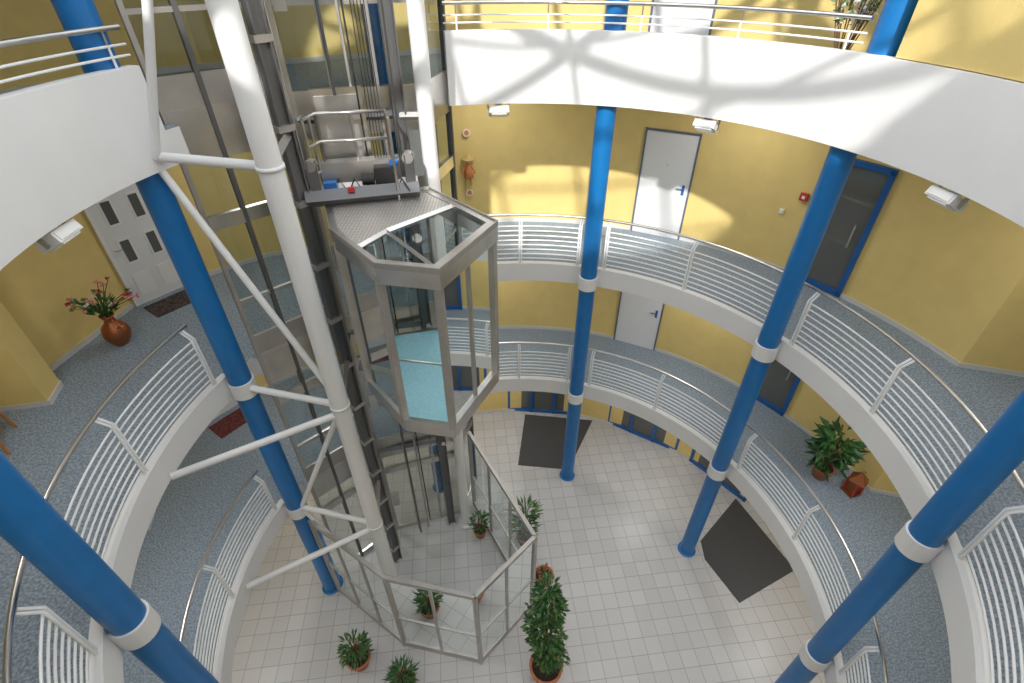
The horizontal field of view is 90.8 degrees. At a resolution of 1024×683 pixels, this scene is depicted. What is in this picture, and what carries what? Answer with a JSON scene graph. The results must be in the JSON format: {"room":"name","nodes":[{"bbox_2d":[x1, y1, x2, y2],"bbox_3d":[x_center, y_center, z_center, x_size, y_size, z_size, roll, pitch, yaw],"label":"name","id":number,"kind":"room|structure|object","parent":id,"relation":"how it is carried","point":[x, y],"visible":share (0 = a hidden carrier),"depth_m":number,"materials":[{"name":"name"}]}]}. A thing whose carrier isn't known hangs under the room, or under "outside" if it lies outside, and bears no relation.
{"room":"building atrium","nodes":[
{"label":"building atrium","id":0,"kind":"room"},
{"bbox_2d":[0,412,17,454],"bbox_3d":[-6.425,0.934,5.954,0.473,0.925,0.536,-19,42,-22],"label":"wooden chair","id":1,"kind":"object","parent":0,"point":[2,415],"visible":1,"depth_m":6.28,"materials":[{"name":"orange wood"}]},
{"bbox_2d":[0,0,359,406],"bbox_3d":[-6.470,0.333,7.396,1.992,12.600,9.772,16,41,20],"label":"wall","id":2,"kind":"structure","parent":0,"point":[37,328],"depth_m":7.39,"materials":[{"name":"yellow paint"}]},
{"bbox_2d":[83,183,182,306],"bbox_3d":[-6.175,-1.679,8.344,0.162,2.135,0.970,24,44,27],"label":"door","id":3,"kind":"structure","parent":2,"relation":"in","point":[121,221],"depth_m":8.30,"materials":[{"name":"white"}]},
{"bbox_2d":[0,58,338,529],"bbox_3d":[-6.323,1.415,8.220,1.763,9.480,9.451,16,41,20],"label":"baseboard","id":4,"kind":"structure","parent":2,"relation":"attached to","point":[181,68],"depth_m":7.84,"materials":[{"name":"grey"}]},
{"bbox_2d":[214,398,237,418],"bbox_3d":[-6.175,0.690,10.184,0.162,2.135,0.970,24,44,27],"label":"door","id":5,"kind":"structure","parent":2,"relation":"in","point":[232,402],"depth_m":10.86,"materials":[{"name":"white"}]},
{"bbox_2d":[145,54,441,153],"bbox_3d":[0.000,-1.106,4.130,15.240,0.320,13.519,0,38,0],"label":"gallery slab","id":6,"kind":"object","parent":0,"point":[302,76],"visible":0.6,"depth_m":7.66,"materials":[{"name":"white concrete"}]},
{"bbox_2d":[34,218,82,253],"bbox_3d":[-3.941,-0.927,4.387,0.253,0.228,0.339,0,38,0],"label":"floodlight","id":7,"kind":"object","parent":6,"relation":"attached to","point":[57,237],"visible":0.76,"depth_m":4.31,"materials":[{"name":"white paint"}]},
{"bbox_2d":[487,103,509,117],"bbox_3d":[-0.206,-3.563,7.780,0.335,0.228,0.244,-4,38,-5],"label":"floodlight","id":8,"kind":"object","parent":6,"relation":"attached to","point":[499,110],"visible":0.86,"depth_m":7.69,"materials":[{"name":"white paint"}]},
{"bbox_2d":[0,29,1023,269],"bbox_3d":[0.230,-1.486,4.138,8.399,0.950,8.399,0,38,0],"label":"balcony","id":9,"kind":"object","parent":6,"relation":"on","point":[67,145],"visible":0.95,"depth_m":5.29,"materials":[{"name":"white paint"}]},
{"bbox_2d":[693,116,720,133],"bbox_3d":[2.741,-3.062,7.135,0.335,0.228,0.244,25,44,28],"label":"floodlight","id":10,"kind":"object","parent":6,"relation":"attached to","point":[707,125],"visible":0.82,"depth_m":7.07,"materials":[{"name":"white paint"}]},
{"bbox_2d":[831,0,881,49],"bbox_3d":[4.050,-3.709,6.077,0.800,1.401,0.489,-15,40,-19],"label":"plant","id":11,"kind":"object","parent":6,"relation":"on","point":[873,6],"visible":0.41,"depth_m":5.96,"materials":[{"name":"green plant"}]},
{"bbox_2d":[925,184,969,212],"bbox_3d":[4.346,-1.440,5.047,0.244,0.228,0.335,-6,38,-7],"label":"floodlight","id":12,"kind":"object","parent":6,"relation":"attached to","point":[948,199],"visible":0.8,"depth_m":4.98,"materials":[{"name":"white paint"}]},
{"bbox_2d":[0,0,873,83],"bbox_3d":[-0.057,-1.993,3.744,7.732,0.354,8.307,0,38,0],"label":"railing","id":13,"kind":"object","parent":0,"point":[95,29],"depth_m":6.05,"materials":[{"name":"white metal"}]},
{"bbox_2d":[231,411,824,682],"bbox_3d":[-0.009,6.296,9.867,15.808,0.250,14.018,0,38,0],"label":"floor","id":14,"kind":"structure","parent":0,"point":[642,610],"depth_m":11.02,"materials":[{"name":"tile"}]},
{"bbox_2d":[0,452,218,682],"bbox_3d":[-3.564,2.413,4.555,0.420,12.400,0.400,0,38,0],"label":"column","id":15,"kind":"structure","parent":14,"relation":"on","point":[29,523],"depth_m":4.09,"materials":[{"name":"blue metal"}]},
{"bbox_2d":[50,0,337,594],"bbox_3d":[-3.911,0.401,7.145,0.413,12.400,0.400,0,38,0],"label":"column","id":16,"kind":"structure","parent":14,"relation":"on","point":[163,206],"depth_m":6.29,"materials":[{"name":"blue metal"}]},
{"bbox_2d":[113,0,476,556],"bbox_3d":[-2.202,-0.462,8.273,3.769,12.380,0.711,-26,45,-30],"label":"shaft","id":17,"kind":"object","parent":14,"relation":"on","point":[202,104],"visible":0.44,"depth_m":6.73,"materials":[{"name":"grey metal"}]},
{"bbox_2d":[240,0,455,562],"bbox_3d":[-1.953,0.008,7.651,1.691,12.400,2.096,0,38,0],"label":"rails","id":18,"kind":"object","parent":17,"relation":"in","point":[261,37],"depth_m":6.49,"materials":[{"name":"grey metal"}]},
{"bbox_2d":[300,85,498,437],"bbox_3d":[-1.371,-0.835,6.502,2.413,4.008,2.405,0,38,0],"label":"cabin","id":19,"kind":"object","parent":18,"relation":"attached to","point":[432,381],"depth_m":6.29,"materials":[{"name":"grey metal"}]},
{"bbox_2d":[141,0,473,589],"bbox_3d":[-2.535,0.385,7.166,4.486,12.400,1.311,-23,43,-27],"label":"support frame","id":20,"kind":"object","parent":14,"relation":"on","point":[226,18],"visible":0.73,"depth_m":5.94,"materials":[{"name":"white metal"}]},
{"bbox_2d":[336,628,374,672],"bbox_3d":[-2.918,5.842,9.469,0.688,0.954,0.694,31,47,34],"label":"potted shrub","id":21,"kind":"object","parent":14,"relation":"on","point":[357,658],"visible":1,"depth_m":9.38,"materials":[{"name":"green plant"}]},
{"bbox_2d":[381,652,420,682],"bbox_3d":[-1.990,6.109,9.193,0.691,0.872,0.701,0,38,0],"label":"potted fern","id":22,"kind":"object","parent":14,"relation":"on","point":[404,675],"visible":1,"depth_m":9.11,"materials":[{"name":"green plant"}]},
{"bbox_2d":[361,3,443,492],"bbox_3d":[-1.833,-1.180,9.180,0.400,12.400,0.420,0,38,0],"label":"column","id":23,"kind":"structure","parent":14,"relation":"on","point":[372,7],"depth_m":6.99,"materials":[{"name":"grey metal"}]},
{"bbox_2d":[307,431,537,664],"bbox_3d":[-1.411,4.384,9.948,3.578,2.670,3.080,-25,44,-29],"label":"glass enclosure","id":24,"kind":"object","parent":14,"relation":"on","point":[459,624],"visible":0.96,"depth_m":9.29,"materials":[{"name":"clear glass"}]},
{"bbox_2d":[466,508,489,538],"bbox_3d":[-0.718,4.236,11.652,0.593,0.814,0.553,17,41,20],"label":"potted palm","id":25,"kind":"object","parent":14,"relation":"on","point":[479,529],"visible":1,"depth_m":11.60,"materials":[{"name":"plant"}]},
{"bbox_2d":[507,493,544,545],"bbox_3d":[0.265,4.069,11.312,0.932,1.494,0.895,0,38,0],"label":"potted palm","id":26,"kind":"object","parent":14,"relation":"on","point":[522,535],"visible":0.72,"depth_m":11.15,"materials":[{"name":"plant"}]},
{"bbox_2d":[535,562,553,586],"bbox_3d":[0.680,5.040,10.880,0.432,0.491,0.432,0,38,0],"label":"potted shrub","id":27,"kind":"object","parent":14,"relation":"on","point":[540,570],"visible":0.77,"depth_m":10.85,"materials":[{"name":"brown plant"}]},
{"bbox_2d":[520,571,571,682],"bbox_3d":[0.591,5.057,8.658,0.947,3.191,0.863,0,38,0],"label":"ficus tree","id":28,"kind":"object","parent":14,"relation":"on","point":[546,663],"visible":1,"depth_m":8.32,"materials":[{"name":"green plant"}]},
{"bbox_2d":[518,414,591,468],"bbox_3d":[1.251,2.808,14.141,1.976,0.015,1.874,4,38,6],"label":"entrance mat","id":29,"kind":"object","parent":14,"relation":"on","point":[543,437],"visible":0.82,"depth_m":14.17,"materials":[{"name":"black rubber"}]},
{"bbox_2d":[560,0,628,480],"bbox_3d":[1.447,-1.393,9.455,0.400,12.400,0.413,0,38,0],"label":"column","id":30,"kind":"structure","parent":14,"relation":"on","point":[605,116],"depth_m":9.16,"materials":[{"name":"blue metal"}]},
{"bbox_2d":[701,499,792,602],"bbox_3d":[5.210,4.728,11.669,1.808,0.015,2.002,-16,40,-19],"label":"entrance mat","id":31,"kind":"object","parent":14,"relation":"on","point":[744,558],"visible":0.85,"depth_m":11.48,"materials":[{"name":"black rubber"}]},
{"bbox_2d":[678,0,918,556],"bbox_3d":[4.024,-0.118,7.814,0.420,12.400,0.400,0,38,0],"label":"column","id":32,"kind":"structure","parent":14,"relation":"on","point":[895,16],"depth_m":7.17,"materials":[{"name":"blue metal"}]},
{"bbox_2d":[774,389,1023,682],"bbox_3d":[4.371,1.894,5.223,0.413,12.400,0.400,0,38,0],"label":"column","id":33,"kind":"structure","parent":14,"relation":"on","point":[1000,451],"depth_m":5.23,"materials":[{"name":"blue metal"}]},
{"bbox_2d":[290,0,1023,502],"bbox_3d":[2.087,-1.741,10.066,11.155,12.600,3.093,13,40,16],"label":"wall","id":34,"kind":"structure","parent":0,"point":[942,274],"depth_m":9.25,"materials":[{"name":"yellow paint"}]},
{"bbox_2d":[408,124,444,229],"bbox_3d":[-1.976,-3.298,10.407,1.052,2.150,0.132,-13,40,-16],"label":"door","id":35,"kind":"structure","parent":34,"relation":"in","point":[414,135],"depth_m":10.11,"materials":[{"name":"white"}]},
{"bbox_2d":[462,129,469,136],"bbox_3d":[-0.912,-4.168,10.093,0.160,0.160,0.035,-6,38,-8],"label":"wall plate","id":36,"kind":"object","parent":34,"relation":"attached to","point":[466,133],"visible":1,"depth_m":10.09,"materials":[{"name":"white ceramic"}]},
{"bbox_2d":[462,154,475,184],"bbox_3d":[-0.898,-3.569,10.506,0.293,0.633,0.256,0,38,0],"label":"wall sculpture","id":37,"kind":"object","parent":34,"relation":"attached to","point":[468,168],"depth_m":10.46,"materials":[{"name":"orange ceramic"}]},
{"bbox_2d":[466,189,472,195],"bbox_3d":[-0.912,-3.197,10.848,0.160,0.160,0.035,-6,38,-8],"label":"wall plate","id":38,"kind":"object","parent":34,"relation":"attached to","point":[469,192],"visible":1,"depth_m":10.84,"materials":[{"name":"white ceramic"}]},
{"bbox_2d":[0,222,1023,682],"bbox_3d":[0.000,1.524,6.172,15.240,0.380,13.519,0,38,0],"label":"gallery slab","id":39,"kind":"object","parent":34,"relation":"attached to","point":[43,436],"depth_m":6.80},
{"bbox_2d":[2,213,1023,682],"bbox_3d":[0.230,0.913,6.003,9.313,1.095,9.314,0,38,0],"label":"railing","id":40,"kind":"object","parent":39,"relation":"on","point":[13,610],"visible":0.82,"depth_m":5.63,"materials":[{"name":"white metal"}]},
{"bbox_2d":[65,277,138,345],"bbox_3d":[-6.069,-0.371,7.548,0.843,1.025,0.762,7,38,9],"label":"flower vase","id":41,"kind":"object","parent":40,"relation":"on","point":[117,332],"visible":1,"depth_m":7.55,"materials":[{"name":"orange metal"}]},
{"bbox_2d":[143,289,190,317],"bbox_3d":[-5.865,-0.688,8.779,0.500,0.016,0.800,24,44,27],"label":"rug","id":42,"kind":"object","parent":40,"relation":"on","point":[164,306],"visible":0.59,"depth_m":8.70,"materials":[{"name":"red carpet"}]},
{"bbox_2d":[123,329,951,682],"bbox_3d":[0.000,3.893,8.013,15.240,0.380,13.519,0,38,0],"label":"gallery slab","id":43,"kind":"object","parent":34,"relation":"attached to","point":[912,624],"depth_m":8.98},
{"bbox_2d":[179,341,888,682],"bbox_3d":[0.230,3.283,7.843,9.313,1.095,9.314,0,38,0],"label":"railing","id":44,"kind":"object","parent":43,"relation":"on","point":[879,648],"visible":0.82,"depth_m":8.14,"materials":[{"name":"white metal"}]},
{"bbox_2d":[208,408,246,438],"bbox_3d":[-5.865,1.681,10.619,0.500,0.016,0.800,24,44,27],"label":"rug","id":45,"kind":"object","parent":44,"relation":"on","point":[231,422],"visible":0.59,"depth_m":10.54,"materials":[{"name":"red carpet"}]},
{"bbox_2d":[804,416,870,482],"bbox_3d":[5.801,2.045,9.157,1.004,1.235,1.015,30,47,32],"label":"rubber plant","id":46,"kind":"object","parent":43,"relation":"on","point":[826,445],"visible":1,"depth_m":8.99,"materials":[{"name":"green plant"}]},
{"bbox_2d":[840,471,868,498],"bbox_3d":[6.200,2.520,9.074,0.306,0.588,0.306,-24,44,-28],"label":"lantern","id":47,"kind":"object","parent":43,"relation":"on","point":[858,481],"visible":1,"depth_m":9.06,"materials":[{"name":"orange paper"}]},
{"bbox_2d":[508,391,566,414],"bbox_3d":[0.904,1.232,14.372,2.080,2.270,0.135,4,38,5],"label":"door","id":48,"kind":"structure","parent":34,"relation":"in","point":[531,401],"depth_m":14.83,"materials":[{"name":"blue metal"}]},
{"bbox_2d":[302,48,960,519],"bbox_3d":[2.045,-0.599,10.813,10.788,9.480,2.886,13,40,16],"label":"baseboard","id":49,"kind":"structure","parent":34,"relation":"attached to","point":[883,317],"depth_m":10.50,"materials":[{"name":"grey"}]},
{"bbox_2d":[613,292,664,349],"bbox_3d":[3.058,-0.767,12.039,1.052,2.150,0.132,17,41,20],"label":"door","id":50,"kind":"structure","parent":34,"relation":"in","point":[638,320],"depth_m":12.24,"materials":[{"name":"white"}]},
{"bbox_2d":[608,406,679,449],"bbox_3d":[3.648,1.812,13.626,2.080,2.270,0.135,21,42,25],"label":"door","id":51,"kind":"structure","parent":34,"relation":"in","point":[634,424],"depth_m":14.09,"materials":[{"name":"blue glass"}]},
{"bbox_2d":[630,127,702,239],"bbox_3d":[3.058,-3.136,10.199,1.052,2.150,0.132,17,41,20],"label":"door","id":52,"kind":"structure","parent":34,"relation":"in","point":[669,157],"depth_m":10.12,"materials":[{"name":"white"}]},
{"bbox_2d":[648,0,717,35],"bbox_3d":[2.854,-5.840,8.219,1.052,2.150,0.132,15,40,19],"label":"door","id":53,"kind":"structure","parent":34,"relation":"in","point":[655,10],"depth_m":8.51,"materials":[{"name":"white"}]},
{"bbox_2d":[689,449,746,502],"bbox_3d":[5.312,2.731,12.443,0.135,2.270,1.680,-26,45,-29],"label":"door","id":54,"kind":"structure","parent":34,"relation":"in","point":[703,463],"depth_m":13.15,"materials":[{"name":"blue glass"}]},
{"bbox_2d":[756,360,800,416],"bbox_3d":[5.474,0.456,10.400,0.135,2.270,1.030,-24,44,-27],"label":"door","id":55,"kind":"structure","parent":34,"relation":"in","point":[780,384],"depth_m":10.61,"materials":[{"name":"clear glass"}]},
{"bbox_2d":[799,192,809,201],"bbox_3d":[5.071,-2.506,8.769,0.070,0.130,0.130,-28,46,-32],"label":"fire alarm box","id":56,"kind":"object","parent":34,"relation":"attached to","point":[803,197],"visible":1,"depth_m":8.74,"materials":[{"name":"red plastic"}]},
{"bbox_2d":[805,158,899,297],"bbox_3d":[5.474,-1.914,8.560,0.135,2.270,1.030,-24,44,-27],"label":"door","id":57,"kind":"structure","parent":34,"relation":"in","point":[867,187],"depth_m":8.34,"materials":[{"name":"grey glass"}]},
{"bbox_2d":[872,275,1023,493],"bbox_3d":[7.211,1.613,5.748,1.294,12.600,4.287,0,38,0],"label":"wall","id":58,"kind":"structure","parent":0,"point":[1000,344],"depth_m":7.06,"materials":[{"name":"yellow paint"}]},
{"bbox_2d":[869,362,1023,497],"bbox_3d":[7.073,2.674,6.599,1.069,9.480,4.146,0,38,0],"label":"baseboard","id":59,"kind":"structure","parent":58,"relation":"attached to","point":[962,365],"depth_m":7.34,"materials":[{"name":"grey"}]},
{"bbox_2d":[895,0,1023,81],"bbox_3d":[4.060,-2.491,2.702,0.830,2.380,4.599,5,38,6],"label":"wall","id":60,"kind":"structure","parent":0,"point":[980,36],"depth_m":4.58,"materials":[{"name":"yellow paint"}]}
]}

